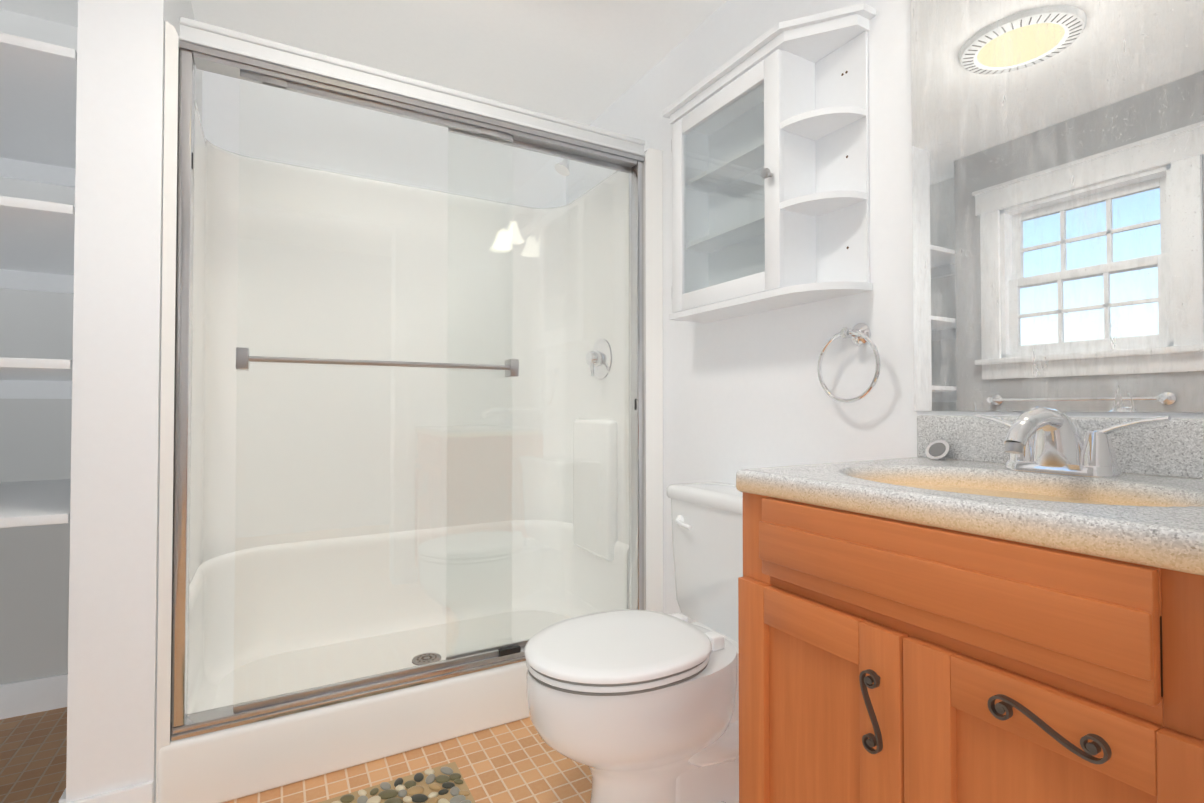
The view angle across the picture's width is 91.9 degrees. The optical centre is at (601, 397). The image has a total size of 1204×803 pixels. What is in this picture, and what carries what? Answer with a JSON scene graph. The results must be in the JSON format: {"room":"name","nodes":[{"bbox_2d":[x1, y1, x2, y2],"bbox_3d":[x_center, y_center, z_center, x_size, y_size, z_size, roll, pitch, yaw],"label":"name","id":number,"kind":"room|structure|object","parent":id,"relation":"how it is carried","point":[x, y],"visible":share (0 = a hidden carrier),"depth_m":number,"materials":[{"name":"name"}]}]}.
{"room":"bathroom","nodes":[
{"label":"bathroom","id":0,"kind":"room"},
{"bbox_2d":[66,0,202,802],"bbox_3d":[-1.360,-0.121,1.754,0.160,2.320,0.850,1,-1,-29],"label":"wall","id":1,"kind":"structure","parent":0,"point":[114,549],"depth_m":1.38,"materials":[{"name":"paint"}]},
{"bbox_2d":[59,788,96,802],"bbox_3d":[-1.434,0.983,1.686,0.017,0.110,0.864,1,-1,-29],"label":"baseboard","id":2,"kind":"structure","parent":1,"relation":"attached to","point":[91,799],"depth_m":1.34,"materials":[{"name":"paint"}]},
{"bbox_2d":[0,9,565,683],"bbox_3d":[-1.182,-0.110,2.409,2.230,2.320,0.120,1,-1,-29],"label":"wall","id":3,"kind":"structure","parent":0,"point":[34,561],"depth_m":1.98,"materials":[{"name":"paint"}]},
{"bbox_2d":[0,673,67,719],"bbox_3d":[-1.821,0.988,1.955,0.390,0.110,0.017,1,-1,-29],"label":"baseboard","id":4,"kind":"structure","parent":3,"relation":"attached to","point":[26,697],"depth_m":1.92,"materials":[{"name":"paint"}]},
{"bbox_2d":[0,32,76,527],"bbox_3d":[-1.624,-0.227,1.610,0.434,1.162,0.843,1,-1,-29],"label":"closet shelves","id":5,"kind":"object","parent":3,"relation":"attached to","point":[38,89],"visible":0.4,"depth_m":1.59,"materials":[{"name":"paint"}]},
{"bbox_2d":[0,707,591,802],"bbox_3d":[-0.334,1.065,0.321,3.010,0.101,4.560,1,-1,-29],"label":"floor","id":6,"kind":"structure","parent":0,"point":[520,761],"depth_m":1.63,"materials":[{"name":"tile"}]},
{"bbox_2d":[318,762,475,802],"bbox_3d":[-0.574,1.026,1.346,0.572,0.014,0.382,1,-1,-29],"label":"mat","id":7,"kind":"object","parent":6,"relation":"on","point":[445,783],"visible":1,"depth_m":1.52,"materials":[{"name":"multicoloured stone"}]},
{"bbox_2d":[156,21,662,802],"bbox_3d":[-0.632,-0.014,2.160,1.503,2.120,0.842,1,-1,-29],"label":"shower stall","id":8,"kind":"object","parent":6,"relation":"on","point":[232,763],"visible":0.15,"depth_m":2.30,"materials":[{"name":"white plastic"}]},
{"bbox_2d":[171,17,644,740],"bbox_3d":[-0.464,-0.048,1.810,1.398,1.805,0.121,1,-1,-29],"label":"door","id":9,"kind":"structure","parent":8,"relation":"attached to","point":[247,57],"depth_m":1.73,"materials":[{"name":"clear glass"}]},
{"bbox_2d":[525,481,742,802],"bbox_3d":[0.164,0.647,1.482,0.746,0.775,0.500,1,-1,-29],"label":"toilet","id":10,"kind":"object","parent":6,"relation":"on","point":[632,706],"visible":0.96,"depth_m":1.35,"materials":[{"name":"white ceramic"}]},
{"bbox_2d":[736,406,1203,802],"bbox_3d":[0.619,0.519,0.867,0.577,1.011,0.644,1,-1,-29],"label":"bathroom vanity","id":11,"kind":"object","parent":6,"relation":"on","point":[977,608],"visible":1,"depth_m":0.72,"materials":[{"name":"brown wood"}]},
{"bbox_2d":[0,0,727,124],"bbox_3d":[-0.334,-1.354,0.361,3.010,0.100,4.560,1,-1,-29],"label":"ceiling","id":12,"kind":"structure","parent":0,"point":[587,62],"depth_m":2.05,"materials":[{"name":"paint"}]},
{"bbox_2d":[566,0,1203,622],"bbox_3d":[0.927,-0.133,1.046,0.120,2.320,4.560,1,-1,-29],"label":"wall","id":13,"kind":"structure","parent":0,"point":[744,392],"depth_m":1.64,"materials":[{"name":"paint"}]},
{"bbox_2d":[662,3,875,322],"bbox_3d":[0.426,-0.595,1.644,0.174,0.680,0.654,1,-1,-29],"label":"upper cabinet","id":14,"kind":"object","parent":13,"relation":"attached to","point":[770,169],"visible":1,"depth_m":1.53,"materials":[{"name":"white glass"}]},
{"bbox_2d":[817,323,880,402],"bbox_3d":[0.612,-0.085,1.422,0.060,0.198,0.177,1,-1,-29],"label":"towel ring","id":15,"kind":"object","parent":13,"relation":"attached to","point":[858,334],"visible":1,"depth_m":1.41,"materials":[{"name":"silver metal"}]},
{"bbox_2d":[911,0,1203,411],"bbox_3d":[0.865,-0.474,1.034,0.006,0.998,0.654,1,-1,-29],"label":"mirror","id":16,"kind":"object","parent":13,"relation":"attached to","point":[1058,196],"visible":1,"depth_m":1.07,"materials":[{"name":"silver mirror"}]}
]}

